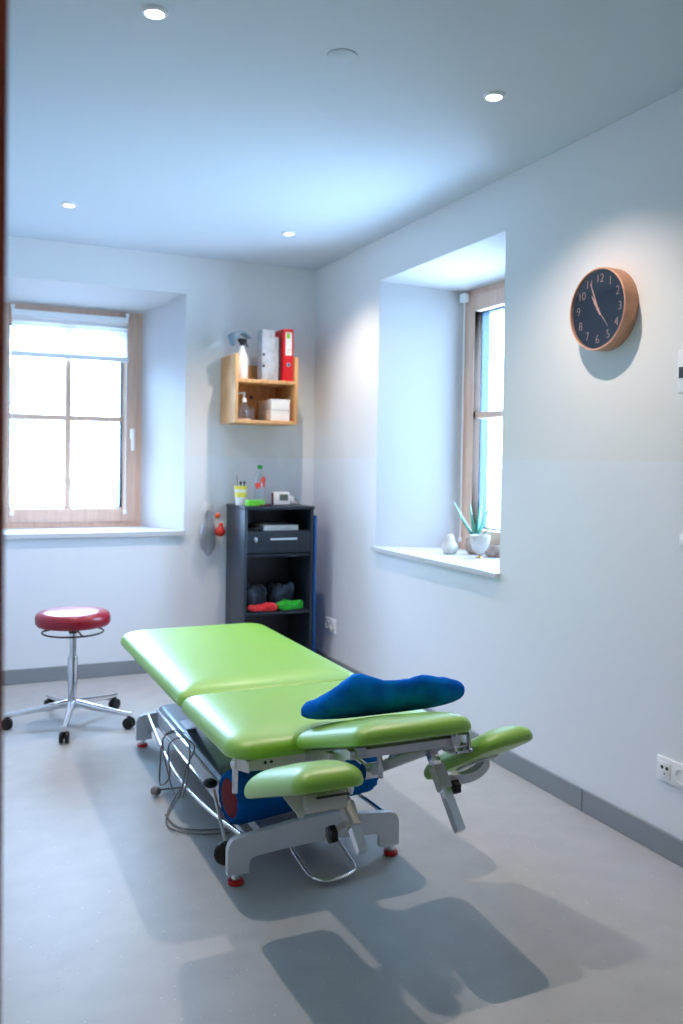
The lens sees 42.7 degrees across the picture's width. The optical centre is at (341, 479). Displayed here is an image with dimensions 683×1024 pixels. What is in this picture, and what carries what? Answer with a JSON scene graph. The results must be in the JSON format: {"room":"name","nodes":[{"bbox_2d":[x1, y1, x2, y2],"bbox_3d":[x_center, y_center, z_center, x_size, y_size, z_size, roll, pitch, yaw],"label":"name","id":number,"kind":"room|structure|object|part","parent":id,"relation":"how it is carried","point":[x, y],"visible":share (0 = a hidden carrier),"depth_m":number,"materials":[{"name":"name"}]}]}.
{"room":"examination room","nodes":[
{"label":"examination room","id":0,"kind":"room"},
{"bbox_2d":[4,236,315,669],"bbox_3d":[-1.129,-0.109,5.724,2.918,2.640,0.550,0,1,-24],"label":"wall","id":1,"kind":"structure","parent":0,"point":[189,306],"depth_m":5.51,"materials":[{"name":"paint"}]},
{"bbox_2d":[5,302,142,527],"bbox_3d":[-1.765,-0.399,5.612,0.946,1.405,0.145,0,1,-23],"label":"window","id":2,"kind":"structure","parent":1,"relation":"in","point":[66,515],"depth_m":5.68,"materials":[{"name":"brown wood"}]},
{"bbox_3d":[-1.780,-0.400,5.648,0.705,1.165,0.052,0,1,-24],"label":"trim","id":3,"kind":"part","parent":2,"relation":"part of","materials":[{"name":"white wood"}]},
{"bbox_2d":[9,304,128,514],"bbox_3d":[-1.728,-0.432,5.571,0.729,1.310,0.031,0,1,-24],"label":"blind","id":4,"kind":"object","parent":2,"relation":"attached to","point":[35,333],"visible":1,"depth_m":5.55,"materials":[{"name":"white fabric"}]},
{"bbox_3d":[-2.048,-0.435,5.429,0.006,1.265,0.007,0,1,-24],"label":"cord","id":5,"kind":"part","parent":4,"relation":"part of","materials":[{"name":"white plastic"}]},
{"bbox_3d":[-1.723,-0.786,5.564,0.721,0.032,0.024,0,1,-24],"label":"rail","id":6,"kind":"part","parent":4,"relation":"part of","materials":[{"name":"white plastic"}]},
{"bbox_3d":[-1.410,-0.431,5.718,0.006,1.265,0.007,0,1,-24],"label":"cord","id":7,"kind":"part","parent":4,"relation":"part of","materials":[{"name":"white plastic"}]},
{"bbox_3d":[-1.371,-0.265,5.731,0.028,0.145,0.046,0,1,-24],"label":"handle","id":8,"kind":"part","parent":2,"relation":"part of","materials":[{"name":"white plastic"}]},
{"bbox_2d":[3,660,146,684],"bbox_3d":[-1.214,1.154,5.413,2.218,0.086,0.012,0,1,-24],"label":"baseboard","id":9,"kind":"structure","parent":1,"relation":"attached to","point":[56,673],"depth_m":5.21,"materials":[{"name":"grey plastic"}]},
{"bbox_2d":[4,526,185,538],"bbox_3d":[-1.670,0.324,5.410,1.316,0.028,0.458,0,1,-24],"label":"window sill","id":10,"kind":"structure","parent":1,"relation":"attached to","point":[121,531],"depth_m":5.34,"materials":[{"name":"grey stone"}]},
{"bbox_2d":[199,502,215,541],"bbox_3d":[-0.846,0.310,5.509,0.111,0.340,0.097,0,1,-24],"label":"hanging bag","id":11,"kind":"object","parent":1,"relation":"hanging from","point":[208,506],"visible":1,"depth_m":5.55,"materials":[{"name":"white plastic"}]},
{"bbox_3d":[-0.846,0.174,5.556,0.056,0.070,0.006,0,1,-24],"label":"hook plate","id":12,"kind":"part","parent":11,"relation":"part of","materials":[{"name":"white plastic"}]},
{"bbox_2d":[215,523,224,536],"bbox_3d":[-0.770,0.314,5.534,0.068,0.088,0.068,0,1,-24],"label":"bulb","id":13,"kind":"object","parent":11,"relation":"in","point":[219,531],"visible":1,"depth_m":5.51,"materials":[{"name":"red rubber"}]},
{"bbox_2d":[220,353,297,425],"bbox_3d":[-0.523,-0.562,5.517,0.411,0.421,0.305,0,1,-24],"label":"wall shelf","id":14,"kind":"object","parent":1,"relation":"attached to","point":[232,408],"visible":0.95,"depth_m":5.48,"materials":[{"name":"brown wood"}]},
{"bbox_3d":[-0.699,-0.563,5.437,0.020,0.421,0.305,0,1,-24],"label":"panel","id":15,"kind":"part","parent":14,"relation":"part of","materials":[{"name":"brown wood"}]},
{"bbox_2d":[238,338,247,378],"bbox_3d":[-0.613,-0.746,5.391,0.078,0.254,0.076,0,1,-24],"label":"spray bottle","id":16,"kind":"object","parent":14,"relation":"on","point":[243,359],"visible":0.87,"depth_m":5.36,"materials":[{"name":"white plastic"}]},
{"bbox_2d":[228,330,251,345],"bbox_3d":[-0.624,-0.869,5.377,0.153,0.101,0.097,0,1,-24],"label":"cleaning cloth","id":17,"kind":"object","parent":16,"relation":"on","point":[233,337],"visible":1,"depth_m":5.33,"materials":[{"name":"blue fabric"}]},
{"bbox_3d":[-0.583,-0.557,5.651,0.369,0.364,0.012,0,1,-24],"label":"panel","id":18,"kind":"part","parent":14,"relation":"part of","materials":[{"name":"brown wood"}]},
{"bbox_2d":[257,329,274,379],"bbox_3d":[-0.471,-0.776,5.459,0.082,0.315,0.092,0,1,-24],"label":"ring binder","id":19,"kind":"object","parent":14,"relation":"on","point":[266,338],"visible":0.98,"depth_m":5.42,"materials":[{"name":"cardboard"}]},
{"bbox_2d":[257,411,289,420],"bbox_3d":[-0.434,-0.402,5.564,0.127,0.063,0.264,0,1,-24],"label":"cardboard box","id":20,"kind":"object","parent":14,"relation":"on","point":[266,415],"visible":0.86,"depth_m":5.46,"materials":[{"name":"white cardboard"}]},
{"bbox_2d":[257,399,289,411],"bbox_3d":[-0.433,-0.472,5.563,0.127,0.068,0.264,0,1,-24],"label":"cardboard box","id":21,"kind":"object","parent":20,"relation":"on","point":[270,404],"visible":0.91,"depth_m":5.46,"materials":[{"name":"white cardboard"}]},
{"bbox_3d":[-0.433,-0.499,5.562,0.127,0.013,0.264,0,1,-24],"label":"lid","id":22,"kind":"part","parent":21,"relation":"part of","materials":[{"name":"white cardboard"}]},
{"bbox_3d":[-0.434,-0.427,5.564,0.127,0.013,0.264,0,1,-24],"label":"lid","id":23,"kind":"part","parent":20,"relation":"part of","materials":[{"name":"white cardboard"}]},
{"bbox_2d":[274,337,280,380],"bbox_3d":[-0.449,-0.758,5.567,0.043,0.275,0.235,0,1,-24],"label":"folder","id":24,"kind":"object","parent":14,"relation":"on","point":[277,340],"visible":0.23,"depth_m":5.46,"materials":[{"name":"cardboard"}]},
{"bbox_2d":[275,329,293,380],"bbox_3d":[-0.387,-0.782,5.571,0.066,0.325,0.278,0,1,-24],"label":"ring binder","id":25,"kind":"object","parent":14,"relation":"on","point":[286,336],"visible":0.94,"depth_m":5.45,"materials":[{"name":"red"}]},
{"bbox_3d":[-0.345,-0.561,5.598,0.020,0.421,0.305,0,1,-24],"label":"panel","id":26,"kind":"part","parent":14,"relation":"part of","materials":[{"name":"brown wood"}]},
{"bbox_3d":[-0.605,-0.375,5.400,0.092,0.010,0.084,0,1,-24],"label":"soap tray","id":27,"kind":"object","parent":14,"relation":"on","visible":0},
{"bbox_2d":[239,392,246,401],"bbox_3d":[-0.602,-0.461,5.388,0.077,0.162,0.076,0,1,-24],"label":"soap dispenser","id":28,"kind":"object","parent":27,"relation":"on","point":[244,399],"visible":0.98,"depth_m":5.38,"materials":[{"name":"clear plastic"}]},
{"bbox_2d":[1,673,682,1023],"bbox_3d":[-0.908,1.316,2.402,4.148,0.100,5.755,0,1,-24],"label":"floor","id":29,"kind":"structure","parent":0,"point":[539,911],"depth_m":2.60,"materials":[{"name":"grey concrete"}]},
{"bbox_2d":[3,606,135,743],"bbox_3d":[-1.366,0.931,4.346,0.612,0.572,0.653,0,1,-24],"label":"stool","id":30,"kind":"object","parent":29,"relation":"on","point":[72,619],"visible":0.99,"depth_m":4.30,"materials":[{"name":"red plastic"}]},
{"bbox_3d":[-1.500,1.124,4.308,0.310,0.069,0.044,0,1,-19],"label":"leg","id":31,"kind":"part","parent":30,"relation":"part of","materials":[{"name":"silver metal"}]},
{"bbox_3d":[-1.452,1.121,4.486,0.044,0.069,0.310,0,2,-41],"label":"leg","id":32,"kind":"part","parent":30,"relation":"part of","materials":[{"name":"silver metal"}]},
{"bbox_3d":[-1.319,1.129,4.200,0.044,0.069,0.310,1,1,-9],"label":"leg","id":33,"kind":"part","parent":30,"relation":"part of","materials":[{"name":"silver metal"}]},
{"bbox_3d":[-1.337,0.685,4.353,0.362,0.079,0.362,0,1,-24],"label":"seat","id":34,"kind":"part","parent":30,"relation":"part of","materials":[{"name":"red leather"}]},
{"bbox_3d":[-1.272,1.123,4.510,0.044,0.069,0.310,1,1,26],"label":"leg","id":35,"kind":"part","parent":30,"relation":"part of","materials":[{"name":"silver metal"}]},
{"bbox_3d":[-1.182,1.128,4.333,0.310,0.069,0.044,1,1,10],"label":"leg","id":36,"kind":"part","parent":30,"relation":"part of","materials":[{"name":"silver metal"}]},
{"bbox_2d":[225,503,314,650],"bbox_3d":[-0.455,0.681,5.516,0.458,1.050,0.398,0,1,-24],"label":"shelving unit","id":37,"kind":"object","parent":29,"relation":"on","point":[261,557],"visible":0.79,"depth_m":5.49,"materials":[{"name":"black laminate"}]},
{"bbox_2d":[234,486,246,504],"bbox_3d":[-0.627,0.096,5.431,0.082,0.119,0.082,0,1,-24],"label":"striped cup","id":38,"kind":"object","parent":37,"relation":"on","point":[240,491],"visible":0.98,"depth_m":5.40,"materials":[{"name":"white plastic"}]},
{"bbox_2d":[247,526,260,530],"bbox_3d":[-0.571,0.299,5.434,0.078,0.016,0.210,0,1,-24],"label":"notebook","id":39,"kind":"object","parent":37,"relation":"on","point":[249,528],"visible":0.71,"depth_m":5.35,"materials":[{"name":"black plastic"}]},
{"bbox_2d":[245,500,264,505],"bbox_3d":[-0.528,0.141,5.334,0.112,0.036,0.064,0,1,-24],"label":"box","id":40,"kind":"object","parent":37,"relation":"on","point":[248,502],"visible":0.98,"depth_m":5.31,"materials":[{"name":"green plastic"}]},
{"bbox_3d":[-0.528,0.127,5.334,0.112,0.009,0.064,0,1,-24],"label":"lid","id":41,"kind":"part","parent":40,"relation":"part of","materials":[{"name":"green plastic"}]},
{"bbox_2d":[254,465,265,493],"bbox_3d":[-0.512,0.030,5.480,0.068,0.252,0.070,0,1,-24],"label":"water bottle","id":42,"kind":"object","parent":40,"relation":"on","point":[263,479],"visible":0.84,"depth_m":5.46,"materials":[{"name":"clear plastic"}]},
{"bbox_2d":[255,477,265,488],"bbox_3d":[-0.503,0.017,5.459,0.066,0.083,0.023,0,1,-24],"label":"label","id":43,"kind":"object","parent":42,"relation":"attached to","point":[263,479],"depth_m":5.45,"materials":[{"name":"red"}]},
{"bbox_2d":[246,581,266,607],"bbox_3d":[-0.568,0.720,5.514,0.176,0.165,0.217,0,1,-24],"label":"garment","id":44,"kind":"object","parent":37,"relation":"on","point":[256,594],"visible":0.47,"depth_m":5.42,"materials":[{"name":"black fabric"}]},
{"bbox_2d":[248,602,277,611],"bbox_3d":[-0.486,0.780,5.369,0.189,0.056,0.068,0,1,-19],"label":"cloth","id":45,"kind":"object","parent":37,"relation":"on","point":[267,606],"visible":1,"depth_m":5.35,"materials":[{"name":"red fabric"}]},
{"bbox_3d":[-0.452,0.166,5.515,0.458,0.020,0.376,0,1,-24],"label":"panel","id":46,"kind":"part","parent":37,"relation":"part of","materials":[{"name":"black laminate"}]},
{"bbox_2d":[251,522,298,530],"bbox_3d":[-0.422,0.292,5.507,0.232,0.030,0.241,0,1,-24],"label":"paper","id":47,"kind":"object","parent":37,"relation":"on","point":[277,525],"visible":0.9,"depth_m":5.42,"materials":[{"name":"white paper"}]},
{"bbox_2d":[246,607,308,615],"bbox_3d":[-0.463,0.813,5.530,0.414,0.016,0.348,0,1,-24],"label":"shelf","id":48,"kind":"object","parent":37,"relation":"attached to","point":[305,610],"depth_m":5.39,"materials":[{"name":"black laminate"}]},
{"bbox_2d":[247,552,309,557],"bbox_3d":[-0.457,0.458,5.523,0.414,0.016,0.348,0,1,-24],"label":"shelf","id":49,"kind":"object","parent":37,"relation":"attached to","point":[249,554],"depth_m":5.37,"materials":[{"name":"black laminate"}]},
{"bbox_2d":[247,528,309,532],"bbox_3d":[-0.455,0.316,5.520,0.414,0.016,0.348,0,1,-24],"label":"shelf","id":50,"kind":"object","parent":37,"relation":"attached to","point":[301,530],"depth_m":5.39,"materials":[{"name":"black laminate"}]},
{"bbox_3d":[-0.384,0.384,5.362,0.410,0.123,0.018,0,1,-24],"label":"drawer","id":51,"kind":"part","parent":37,"relation":"part of","materials":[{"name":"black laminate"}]},
{"bbox_2d":[266,581,293,603],"bbox_3d":[-0.401,0.722,5.606,0.155,0.163,0.200,0,1,-24],"label":"garment","id":52,"kind":"object","parent":37,"relation":"on","point":[275,593],"visible":0.68,"depth_m":5.53,"materials":[{"name":"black fabric"}]},
{"bbox_2d":[271,492,289,504],"bbox_3d":[-0.384,0.117,5.504,0.116,0.083,0.034,0,1,-24],"label":"digital clock","id":53,"kind":"object","parent":37,"relation":"on","point":[277,498],"visible":0.97,"depth_m":5.49,"materials":[{"name":"white plastic"}]},
{"bbox_3d":[-0.358,0.359,5.348,0.175,0.011,0.028,0,1,-24],"label":"handle","id":54,"kind":"part","parent":37,"relation":"part of","materials":[{"name":"silver metal"}]},
{"bbox_2d":[276,599,302,610],"bbox_3d":[-0.331,0.775,5.450,0.177,0.065,0.106,0,1,-24],"label":"cloth","id":55,"kind":"object","parent":37,"relation":"on","point":[284,604],"visible":0.96,"depth_m":5.42,"materials":[{"name":"green fabric"}]},
{"bbox_2d":[290,497,298,504],"bbox_3d":[-0.298,0.133,5.555,0.057,0.050,0.117,1,1,-17],"label":"power adapter","id":56,"kind":"object","parent":37,"relation":"on","point":[291,498],"visible":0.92,"depth_m":5.57,"materials":[{"name":"white plastic"}]},
{"bbox_2d":[312,515,316,651],"bbox_3d":[-0.241,0.712,5.632,0.018,0.990,0.355,0,1,-24],"label":"exercise mat","id":57,"kind":"object","parent":29,"relation":"on","point":[315,516],"visible":0.24,"depth_m":5.47,"materials":[{"name":"blue"}]},
{"bbox_2d":[121,623,532,886],"bbox_3d":[-0.253,0.927,3.234,0.775,0.658,2.314,0,1,-24],"label":"massage table","id":58,"kind":"object","parent":29,"relation":"on","point":[239,691],"visible":0.99,"depth_m":2.78,"materials":[{"name":"green leather"}]},
{"bbox_3d":[-0.671,1.127,4.144,0.603,0.142,0.024,0,1,-24],"label":"plate","id":59,"kind":"part","parent":58,"relation":"part of","materials":[{"name":"silver metal"}]},
{"bbox_3d":[-0.644,1.079,3.586,0.013,0.013,1.005,0,1,-24],"label":"rail","id":60,"kind":"part","parent":58,"relation":"part of","materials":[{"name":"silver metal"}]},
{"bbox_3d":[-0.640,1.113,3.581,0.005,0.053,0.990,0,1,-24],"label":"panel","id":61,"kind":"part","parent":58,"relation":"part of","materials":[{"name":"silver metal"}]},
{"bbox_3d":[-0.620,1.122,3.387,0.050,0.061,1.392,0,1,-24],"label":"foot rail","id":62,"kind":"part","parent":58,"relation":"part of","materials":[{"name":"silver metal"}]},
{"bbox_3d":[-0.566,1.150,3.412,0.013,0.013,1.390,0,1,-24],"label":"rail","id":63,"kind":"part","parent":58,"relation":"part of","materials":[{"name":"silver metal"}]},
{"bbox_3d":[-0.399,1.109,2.866,0.013,0.166,0.103,0,2,-37],"label":"foot lever","id":64,"kind":"part","parent":58,"relation":"part of","materials":[{"name":"silver metal"}]},
{"bbox_2d":[218,757,378,824],"bbox_3d":[-0.140,1.039,3.014,0.558,0.189,0.176,0,1,-32],"label":"bolster","id":65,"kind":"object","parent":58,"relation":"on","point":[237,809],"visible":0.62,"depth_m":2.86,"materials":[{"name":"blue fabric"}]},
{"bbox_3d":[-0.084,1.164,2.851,0.603,0.142,0.024,0,1,-24],"label":"plate","id":66,"kind":"part","parent":58,"relation":"part of","materials":[{"name":"silver metal"}]},
{"bbox_3d":[-0.025,0.915,2.256,0.024,0.048,0.042,0,1,-24],"label":"knob","id":67,"kind":"part","parent":58,"relation":"part of","materials":[{"name":"black plastic"}]},
{"bbox_3d":[0.004,0.880,2.658,0.020,0.203,0.168,1,1,19],"label":"support rod","id":68,"kind":"part","parent":58,"relation":"part of","materials":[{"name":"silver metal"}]},
{"bbox_3d":[-0.001,0.915,2.985,0.060,0.048,0.514,0,1,-24],"label":"strut rod","id":69,"kind":"part","parent":58,"relation":"part of","materials":[{"name":"silver metal"}]},
{"bbox_3d":[-0.133,1.125,3.608,0.050,0.061,1.392,0,1,-24],"label":"foot rail","id":70,"kind":"part","parent":58,"relation":"part of","materials":[{"name":"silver metal"}]},
{"bbox_2d":[301,673,464,719],"bbox_3d":[0.122,0.639,2.591,0.483,0.176,0.232,1,1,0],"label":"pillow","id":71,"kind":"object","parent":58,"relation":"on","point":[358,695],"visible":1,"depth_m":2.49,"materials":[{"name":"blue fabric"}]},
{"bbox_3d":[0.102,0.755,2.461,0.330,0.141,0.365,0,1,-24],"label":"head frame","id":72,"kind":"part","parent":58,"relation":"part of","materials":[{"name":"silver metal"}]},
{"bbox_3d":[0.129,0.844,2.631,0.102,0.130,0.097,0,1,-24],"label":"release lever","id":73,"kind":"part","parent":58,"relation":"part of","materials":[{"name":"silver metal"}]},
{"bbox_3d":[0.315,0.850,2.419,0.024,0.041,0.036,0,1,-24],"label":"knob","id":74,"kind":"part","parent":58,"relation":"part of","materials":[{"name":"black plastic"}]},
{"bbox_3d":[0.391,0.818,2.528,0.080,0.071,0.110,0,1,-24],"label":"armrest plate","id":75,"kind":"part","parent":58,"relation":"part of","materials":[{"name":"silver metal"}]},
{"bbox_2d":[7,0,682,269],"bbox_3d":[-0.865,-1.408,2.344,4.148,0.150,5.755,0,1,-24],"label":"ceiling","id":76,"kind":"structure","parent":0,"point":[212,129],"depth_m":3.13,"materials":[{"name":"white paint"}]},
{"bbox_2d":[61,202,76,207],"bbox_3d":[-1.367,-1.379,4.383,0.078,0.010,0.078,0,1,-24],"label":"recessed light","id":77,"kind":"object","parent":76,"relation":"in","point":[65,204],"visible":1,"depth_m":4.37,"materials":[{"name":"white plastic"}]},
{"bbox_2d":[140,4,168,19],"bbox_3d":[-0.531,-1.326,2.479,0.078,0.010,0.078,0,1,-24],"label":"recessed light","id":78,"kind":"object","parent":76,"relation":"in","point":[151,11],"visible":1,"depth_m":2.47,"materials":[{"name":"white plastic"}]},
{"bbox_2d":[145,10,162,16],"bbox_3d":[-0.530,-1.327,2.479,0.052,0.006,0.052,0,1,-24],"label":"diffuser","id":79,"kind":"object","parent":78,"relation":"attached to","point":[148,13],"depth_m":2.48,"materials":[{"name":"white plastic"}]},
{"bbox_2d":[282,231,295,235],"bbox_3d":[-0.293,-1.373,4.870,0.078,0.010,0.078,0,1,-24],"label":"recessed light","id":80,"kind":"object","parent":76,"relation":"in","point":[287,233],"visible":1,"depth_m":4.86,"materials":[{"name":"white plastic"}]},
{"bbox_2d":[327,48,357,62],"bbox_3d":[0.003,-1.325,2.732,0.096,0.006,0.096,0,1,-24],"label":"outlet cover","id":81,"kind":"object","parent":76,"relation":"attached to","point":[340,55],"visible":1,"depth_m":2.72,"materials":[{"name":"white paint"}]},
{"bbox_2d":[483,90,505,100],"bbox_3d":[0.525,-1.321,3.008,0.078,0.010,0.078,0,1,-24],"label":"recessed light","id":82,"kind":"object","parent":76,"relation":"in","point":[494,95],"visible":1,"depth_m":3.00,"materials":[{"name":"white plastic"}]},
{"bbox_2d":[487,95,500,98],"bbox_3d":[0.525,-1.322,3.008,0.052,0.006,0.052,0,1,-24],"label":"diffuser","id":83,"kind":"object","parent":82,"relation":"attached to","point":[488,96],"depth_m":3.01,"materials":[{"name":"white plastic"}]},
{"bbox_2d":[313,89,682,839],"bbox_3d":[1.283,-0.019,3.276,0.550,2.640,5.905,0,1,-24],"label":"wall","id":84,"kind":"structure","parent":0,"point":[577,642],"depth_m":3.64,"materials":[{"name":"paint"}]},
{"bbox_2d":[325,617,335,632],"bbox_3d":[-0.071,0.923,5.564,0.014,0.082,0.152,0,1,-24],"label":"double socket","id":85,"kind":"object","parent":84,"relation":"attached to","point":[330,624],"visible":1,"depth_m":5.55,"materials":[{"name":"white plastic"}]},
{"bbox_2d":[371,547,500,577],"bbox_3d":[0.641,0.409,4.529,0.478,0.021,1.242,0,1,-24],"label":"window sill","id":86,"kind":"structure","parent":84,"relation":"attached to","point":[462,560],"depth_m":4.45,"materials":[{"name":"grey stone"}]},
{"bbox_2d":[442,531,457,553],"bbox_3d":[0.580,0.334,4.667,0.090,0.120,0.090,0,1,-24],"label":"pear","id":87,"kind":"object","parent":86,"relation":"on","point":[449,546],"visible":1,"depth_m":4.64,"materials":[{"name":"white ceramic"}]},
{"bbox_2d":[454,492,491,554],"bbox_3d":[0.717,0.231,4.668,0.113,0.332,0.227,0,2,-41],"label":"aloe plant","id":88,"kind":"object","parent":86,"relation":"on","point":[479,526],"visible":0.62,"depth_m":4.64,"materials":[{"name":"green plant"}]},
{"bbox_3d":[0.716,0.352,4.669,0.112,0.088,0.112,0,1,-24],"label":"pot","id":89,"kind":"part","parent":88,"relation":"part of","materials":[{"name":"ceramic"}]},
{"bbox_2d":[470,534,490,558],"bbox_3d":[0.709,0.341,4.479,0.107,0.118,0.107,0,1,-24],"label":"goblet","id":90,"kind":"object","parent":86,"relation":"on","point":[479,542],"visible":1,"depth_m":4.45,"materials":[{"name":"beige ceramic"}]},
{"bbox_2d":[485,544,499,557],"bbox_3d":[0.790,0.368,4.544,0.092,0.064,0.092,0,1,-24],"label":"clay bowl","id":91,"kind":"object","parent":86,"relation":"on","point":[493,550],"visible":0.7,"depth_m":4.51,"materials":[{"name":"white ceramic"}]},
{"bbox_2d":[460,280,504,548],"bbox_3d":[0.881,-0.327,4.621,0.144,1.454,0.822,0,1,-23],"label":"window","id":92,"kind":"structure","parent":84,"relation":"in","point":[485,301],"depth_m":4.88,"materials":[{"name":"brown wood"}]},
{"bbox_2d":[458,293,468,541],"bbox_3d":[0.682,-0.349,4.933,0.033,1.399,0.055,0,1,-24],"label":"blind cord","id":93,"kind":"object","parent":92,"relation":"attached to","point":[464,298],"visible":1,"depth_m":4.93,"materials":[{"name":"white plastic"}]},
{"bbox_3d":[0.683,-0.337,4.939,0.007,1.326,0.008,0,1,-24],"label":"cord","id":94,"kind":"part","parent":93,"relation":"part of","materials":[{"name":"white plastic"}]},
{"bbox_3d":[0.916,-0.327,4.636,0.052,1.214,0.580,0,1,-24],"label":"trim","id":95,"kind":"part","parent":92,"relation":"part of","materials":[{"name":"white wood"}]},
{"bbox_2d":[315,649,682,866],"bbox_3d":[0.979,1.234,3.249,0.014,0.087,5.743,0,1,-24],"label":"baseboard","id":96,"kind":"structure","parent":84,"relation":"attached to","point":[639,830],"depth_m":3.31,"materials":[{"name":"grey plastic"}]},
{"bbox_2d":[570,267,638,350],"bbox_3d":[0.968,-0.631,3.236,0.063,0.305,0.305,0,1,-24],"label":"wall clock","id":97,"kind":"object","parent":84,"relation":"attached to","point":[604,307],"visible":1,"depth_m":3.20,"materials":[{"name":"brown wood"}]},
{"bbox_2d":[657,754,682,789],"bbox_3d":[1.119,0.988,2.942,0.014,0.082,0.152,0,1,-24],"label":"double socket","id":98,"kind":"object","parent":84,"relation":"attached to","point":[670,771],"visible":1,"depth_m":2.95,"materials":[{"name":"white plastic"}]},
{"bbox_2d":[677,350,682,393],"bbox_3d":[1.150,-0.360,2.880,0.024,0.145,0.092,0,1,-24],"label":"switch panel","id":99,"kind":"object","parent":84,"relation":"attached to","point":[680,352],"visible":1,"depth_m":2.91,"materials":[{"name":"white plastic"}]},
{"bbox_2d":[679,534,682,547],"bbox_3d":[1.149,0.205,2.886,0.014,0.045,0.083,0,1,-24],"label":"light switch","id":100,"kind":"object","parent":84,"relation":"attached to","point":[681,535],"visible":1,"depth_m":2.91,"materials":[{"name":"white plastic"}]},
{"bbox_3d":[-1.086,-0.035,2.283,0.150,2.600,5.755,0,1,-24],"label":"wall","id":101,"kind":"structure","parent":0,"visible":0},
{"bbox_2d":[0,0,7,1023],"bbox_3d":[-0.166,0.242,0.283,0.178,2.160,1.340,0,1,-24],"label":"door","id":102,"kind":"structure","parent":101,"relation":"in","point":[3,3],"depth_m":0.84,"materials":[{"name":"brown wood"}]},
{"label":"outside","id":103,"kind":"structure","parent":0,"visible":0},
{"bbox_2d":[37,479,500,527],"bbox_3d":[-8.801,0.913,43.545,100.000,0.100,73.500,0,1,-24],"label":"ground","id":104,"kind":"structure","parent":103,"point":[50,492],"depth_m":47.08,"materials":[{"name":"grey"}]},
{"bbox_2d":[9,366,58,506],"bbox_3d":[-11.610,-1.029,17.715,10.300,4.800,8.500,0,1,-24],"label":"neighbouring house","id":105,"kind":"structure","parent":104,"relation":"on","point":[28,398],"depth_m":15.98,"materials":[{"name":"white"}]}
]}

